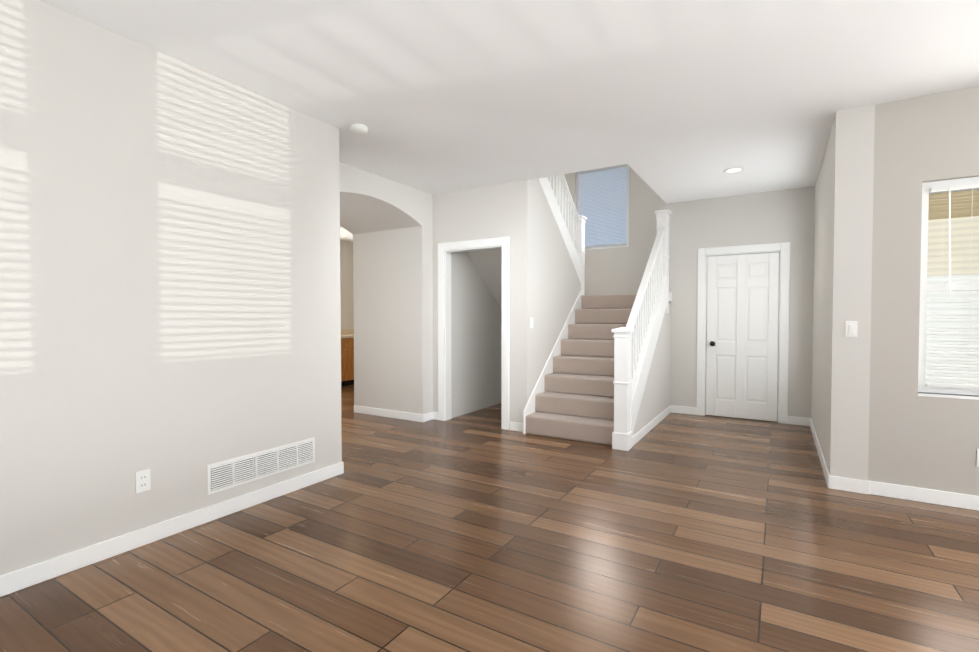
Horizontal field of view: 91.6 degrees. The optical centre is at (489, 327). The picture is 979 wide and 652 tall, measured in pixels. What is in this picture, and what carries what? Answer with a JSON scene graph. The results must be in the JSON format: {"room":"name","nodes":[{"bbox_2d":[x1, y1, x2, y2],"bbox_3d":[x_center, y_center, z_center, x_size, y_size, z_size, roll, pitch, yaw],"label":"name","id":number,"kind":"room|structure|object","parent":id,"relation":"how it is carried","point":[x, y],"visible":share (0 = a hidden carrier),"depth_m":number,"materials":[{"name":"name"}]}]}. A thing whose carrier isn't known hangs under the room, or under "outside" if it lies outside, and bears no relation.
{"room":"empty living room","nodes":[
{"label":"empty living room","id":0,"kind":"room"},
{"bbox_2d":[0,0,341,575],"bbox_3d":[-3.191,-0.136,1.091,0.630,2.740,6.700,1,2,31],"label":"wall","id":1,"kind":"structure","parent":0,"point":[170,309],"depth_m":2.60,"materials":[{"name":"white paint"}]},
{"bbox_2d":[135,469,150,492],"bbox_3d":[-1.905,0.844,2.620,0.008,0.115,0.070,1,2,31],"label":"outlet","id":2,"kind":"object","parent":1,"relation":"attached to","point":[143,480],"visible":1,"depth_m":2.62,"materials":[{"name":"white plastic"}]},
{"bbox_2d":[0,461,343,596],"bbox_3d":[-2.908,1.190,0.969,0.012,0.095,6.692,1,2,31],"label":"baseboard","id":3,"kind":"structure","parent":1,"relation":"attached to","point":[23,578],"depth_m":2.64,"materials":[{"name":"white paint"}]},
{"bbox_2d":[207,437,314,494],"bbox_3d":[-1.520,0.927,3.255,0.010,0.185,0.790,1,2,31],"label":"air vent","id":4,"kind":"object","parent":1,"relation":"in","point":[230,473],"visible":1,"depth_m":3.20,"materials":[{"name":"white plastic"}]},
{"bbox_2d":[340,240,353,328],"bbox_3d":[-3.880,-0.290,7.749,0.150,2.740,6.240,1,2,31],"label":"wall","id":5,"kind":"structure","parent":0,"point":[346,286],"depth_m":9.36,"materials":[{"name":"white paint"}]},
{"bbox_2d":[341,329,353,332],"bbox_3d":[-3.493,0.109,8.226,0.022,0.100,3.800,1,2,31],"label":"backsplash","id":6,"kind":"structure","parent":5,"relation":"attached to","point":[342,330],"depth_m":9.36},
{"bbox_2d":[340,162,432,413],"bbox_3d":[-1.154,-0.254,6.169,1.150,2.740,6.120,1,2,31],"label":"wall","id":7,"kind":"structure","parent":0,"point":[386,223],"depth_m":5.81,"materials":[{"name":"white paint"}]},
{"bbox_2d":[354,405,423,421],"bbox_3d":[-1.287,1.074,5.970,1.162,0.095,0.015,1,2,31],"label":"baseboard","id":8,"kind":"structure","parent":7,"relation":"attached to","point":[357,409],"depth_m":5.94,"materials":[{"name":"white paint"}]},
{"bbox_2d":[432,180,517,429],"bbox_3d":[-0.162,-0.240,5.569,1.170,2.740,0.120,1,2,31],"label":"wall","id":9,"kind":"structure","parent":0,"point":[484,212],"depth_m":5.40,"materials":[{"name":"white paint"}]},
{"bbox_2d":[438,237,508,429],"bbox_3d":[-0.171,0.060,5.571,0.980,2.140,0.136,1,2,31],"label":"door frame","id":10,"kind":"structure","parent":9,"relation":"attached to","point":[444,378],"depth_m":5.70,"materials":[{"name":"white paint"}]},
{"bbox_2d":[467,249,500,307],"bbox_3d":[0.273,-0.790,6.111,1.000,1.095,1.280,1,2,31],"label":"ceiling soffit","id":11,"kind":"structure","parent":0,"point":[487,263],"depth_m":6.25,"materials":[{"name":"white paint"}]},
{"bbox_2d":[0,384,978,651],"bbox_3d":[-0.373,1.267,2.281,11.850,0.120,12.020,1,2,31],"label":"floor","id":12,"kind":"structure","parent":0,"point":[480,530],"depth_m":2.45,"materials":[{"name":"brown wood"}]},
{"bbox_2d":[341,337,352,385],"bbox_3d":[-2.874,0.622,8.682,0.621,0.868,0.400,1,2,31],"label":"base cabinet","id":13,"kind":"object","parent":12,"relation":"on","point":[347,356],"depth_m":8.60,"materials":[{"name":"brown wood"}]},
{"bbox_2d":[341,333,353,336],"bbox_3d":[-3.235,0.182,8.071,0.627,0.040,3.820,1,2,31],"label":"countertop","id":14,"kind":"structure","parent":13,"relation":"on","point":[342,334],"depth_m":9.02,"materials":[{"name":"beige stone"}]},
{"bbox_2d":[353,337,353,383],"bbox_3d":[-2.667,0.615,9.024,0.621,0.868,0.400,1,2,31],"label":"base cabinet","id":15,"kind":"object","parent":12,"relation":"on","point":[353,337],"depth_m":8.73,"materials":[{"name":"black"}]},
{"bbox_2d":[526,294,636,444],"bbox_3d":[1.055,0.336,6.343,2.124,1.552,2.818,1,2,31],"label":"stairs","id":16,"kind":"structure","parent":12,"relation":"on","point":[574,400],"depth_m":5.38,"materials":[{"name":"beige carpet"}]},
{"bbox_2d":[39,0,978,241],"bbox_3d":[-0.373,-1.683,2.213,11.850,0.300,12.020,1,2,31],"label":"ceiling","id":17,"kind":"structure","parent":0,"point":[670,101],"depth_m":2.89,"materials":[{"name":"white paint"}]},
{"bbox_2d":[349,123,367,134],"bbox_3d":[-1.023,-1.546,3.721,0.140,0.042,0.140,1,2,31],"label":"smoke detector","id":18,"kind":"object","parent":17,"relation":"attached to","point":[359,129],"visible":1,"depth_m":3.68,"materials":[{"name":"white plastic"}]},
{"bbox_2d":[723,167,743,172],"bbox_3d":[2.466,-1.588,4.810,0.190,0.008,0.190,1,2,31],"label":"recessed light","id":19,"kind":"object","parent":17,"relation":"in","point":[734,170],"visible":1,"depth_m":4.81,"materials":[{"name":"white plastic"}]},
{"bbox_2d":[517,179,580,422],"bbox_3d":[1.071,-0.399,6.356,0.120,3.022,2.750,1,2,31],"label":"wall","id":20,"kind":"structure","parent":0,"point":[549,286],"depth_m":5.37,"materials":[{"name":"white paint"}]},
{"bbox_2d":[530,318,532,327],"bbox_3d":[0.467,-0.052,5.239,0.012,0.115,0.070,1,2,31],"label":"light switch","id":21,"kind":"object","parent":20,"relation":"attached to","point":[531,322],"visible":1,"depth_m":5.22,"materials":[{"name":"white plastic"}]},
{"bbox_2d":[523,177,581,433],"bbox_3d":[0.758,-0.491,5.835,0.146,3.231,1.740,1,2,31],"label":"trim","id":22,"kind":"structure","parent":20,"relation":"attached to","point":[545,184],"depth_m":5.79,"materials":[{"name":"white paint"}]},
{"bbox_2d":[451,166,665,417],"bbox_3d":[1.084,-1.638,6.348,2.460,5.500,2.940,1,2,31],"label":"wall","id":23,"kind":"structure","parent":0,"point":[475,346],"depth_m":6.69,"materials":[{"name":"white paint"}]},
{"bbox_2d":[560,174,578,223],"bbox_3d":[0.798,-2.081,5.866,0.070,1.354,1.575,1,2,31],"label":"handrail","id":24,"kind":"structure","parent":23,"relation":"attached to","point":[562,178],"depth_m":6.24,"materials":[{"name":"white paint"}]},
{"bbox_2d":[576,164,628,249],"bbox_3d":[1.799,-1.892,7.582,0.880,1.290,0.060,1,2,31],"label":"window","id":25,"kind":"structure","parent":23,"relation":"in","point":[604,247],"depth_m":7.46,"materials":[{"name":"white plastic"}]},
{"bbox_2d":[578,164,626,247],"bbox_3d":[1.773,-1.911,7.538,0.790,1.250,0.030,1,2,31],"label":"window blind","id":26,"kind":"object","parent":25,"relation":"attached to","point":[583,192],"visible":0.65,"depth_m":7.51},
{"bbox_2d":[548,175,662,385],"bbox_3d":[1.260,-0.989,5.570,1.156,3.274,1.565,1,2,31],"label":"balusters","id":27,"kind":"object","parent":23,"relation":"attached to","point":[646,307],"depth_m":5.60,"materials":[{"name":"white paint"}]},
{"bbox_2d":[626,227,664,332],"bbox_3d":[1.733,-0.527,5.285,0.070,1.422,1.660,1,2,31],"label":"handrail","id":28,"kind":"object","parent":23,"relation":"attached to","point":[632,319],"depth_m":5.22,"materials":[{"name":"white paint"}]},
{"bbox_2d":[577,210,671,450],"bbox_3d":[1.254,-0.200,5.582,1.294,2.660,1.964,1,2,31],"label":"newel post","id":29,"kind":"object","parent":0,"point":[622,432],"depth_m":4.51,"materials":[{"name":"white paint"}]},
{"bbox_2d":[632,304,670,435],"bbox_3d":[1.815,0.423,5.441,0.120,1.420,1.975,1,2,31],"label":"wall","id":30,"kind":"structure","parent":0,"point":[655,401],"depth_m":5.65,"materials":[{"name":"white paint"}]},
{"bbox_2d":[631,276,666,434],"bbox_3d":[1.733,0.209,5.302,0.144,1.677,1.660,1,2,31],"label":"trim","id":31,"kind":"structure","parent":30,"relation":"attached to","point":[641,371],"depth_m":5.13,"materials":[{"name":"white paint"}]},
{"bbox_2d":[632,405,671,446],"bbox_3d":[1.872,1.086,5.423,0.012,0.095,1.975,1,2,31],"label":"baseboard","id":32,"kind":"structure","parent":30,"relation":"attached to","point":[640,434],"depth_m":5.25,"materials":[{"name":"white paint"}]},
{"bbox_2d":[662,186,814,417],"bbox_3d":[3.016,-0.248,5.923,1.660,2.740,0.120,1,2,31],"label":"wall","id":33,"kind":"structure","parent":0,"point":[782,216],"depth_m":5.79,"materials":[{"name":"white paint"}]},
{"bbox_2d":[672,405,695,414],"bbox_3d":[2.529,1.069,6.172,0.280,0.095,0.012,1,2,31],"label":"baseboard","id":34,"kind":"structure","parent":33,"relation":"attached to","point":[675,409],"depth_m":6.17,"materials":[{"name":"white paint"}]},
{"bbox_2d":[706,252,778,421],"bbox_3d":[3.077,0.111,5.828,0.778,2.011,0.104,1,2,31],"label":"hall door","id":35,"kind":"structure","parent":33,"relation":"in","point":[742,337],"depth_m":5.83,"materials":[{"name":"white paint"}]},
{"bbox_2d":[696,242,789,423],"bbox_3d":[3.102,0.060,5.869,0.990,2.125,0.136,1,2,31],"label":"door frame","id":36,"kind":"structure","parent":33,"relation":"attached to","point":[784,273],"depth_m":5.69,"materials":[{"name":"white paint"}]},
{"bbox_2d":[777,253,779,410],"bbox_3d":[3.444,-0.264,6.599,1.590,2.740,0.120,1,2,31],"label":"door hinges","id":37,"kind":"structure","parent":0,"point":[779,253],"depth_m":6.31,"materials":[{"name":"white paint"}]},
{"bbox_2d":[811,104,874,480],"bbox_3d":[3.429,-0.222,4.790,0.220,2.740,3.232,1,2,31],"label":"wall","id":38,"kind":"structure","parent":0,"point":[843,237],"depth_m":3.43,"materials":[{"name":"white paint"}]},
{"bbox_2d":[808,418,828,472],"bbox_3d":[3.092,1.108,4.488,0.012,0.095,2.310,1,2,31],"label":"baseboard","id":39,"kind":"structure","parent":38,"relation":"attached to","point":[825,470],"depth_m":4.33,"materials":[{"name":"white paint"}]},
{"bbox_2d":[845,321,857,336],"bbox_3d":[2.588,0.010,3.407,0.070,0.115,0.012,1,2,31],"label":"light switch","id":40,"kind":"object","parent":38,"relation":"attached to","point":[851,328],"visible":1,"depth_m":3.40,"materials":[{"name":"white plastic"}]},
{"bbox_2d":[868,86,978,495],"bbox_3d":[4.317,-0.169,2.494,3.680,2.740,0.200,1,2,31],"label":"wall","id":41,"kind":"structure","parent":0,"point":[915,440],"depth_m":3.25,"materials":[{"name":"grey paint"}]},
{"bbox_2d":[824,473,978,510],"bbox_3d":[4.147,1.154,2.496,3.882,0.095,0.024,1,2,31],"label":"baseboard","id":42,"kind":"structure","parent":41,"relation":"attached to","point":[945,498],"depth_m":3.28,"materials":[{"name":"white paint"}]},
{"bbox_2d":[918,177,978,395],"bbox_3d":[3.725,-0.261,2.827,1.800,1.430,0.060,1,2,31],"label":"window","id":43,"kind":"structure","parent":41,"relation":"in","point":[925,287],"depth_m":3.24,"materials":[{"name":"white plastic"}]},
{"bbox_2d":[926,183,978,388],"bbox_3d":[3.696,-0.260,2.779,1.700,1.340,0.042,1,2,31],"label":"window blind","id":44,"kind":"object","parent":43,"relation":"attached to","point":[972,186],"visible":0.92,"depth_m":3.15,"materials":[{"name":"white plastic"}]},
{"bbox_2d":[918,392,978,399],"bbox_3d":[3.696,0.465,2.795,1.800,0.020,0.054,1,2,31],"label":"window sill","id":45,"kind":"structure","parent":41,"relation":"attached to","point":[948,396],"depth_m":3.16,"materials":[{"name":"white paint"}]},
{"bbox_2d":[976,449,978,465],"bbox_3d":[3.194,0.843,3.075,0.070,0.115,0.008,1,2,31],"label":"outlet","id":46,"kind":"object","parent":41,"relation":"attached to","point":[977,463],"visible":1,"depth_m":3.09,"materials":[{"name":"white plastic"}]},
{"label":"outside","id":47,"kind":"structure","parent":0,"visible":0},
{"bbox_2d":[581,169,626,246],"bbox_3d":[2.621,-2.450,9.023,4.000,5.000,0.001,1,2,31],"label":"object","id":48,"kind":"structure","parent":47,"point":[605,213],"depth_m":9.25,"materials":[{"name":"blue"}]},
{"bbox_2d":[925,190,978,385],"bbox_3d":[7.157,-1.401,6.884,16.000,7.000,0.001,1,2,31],"label":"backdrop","id":49,"kind":"structure","parent":47,"point":[940,260],"depth_m":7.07,"materials":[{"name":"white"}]}
]}

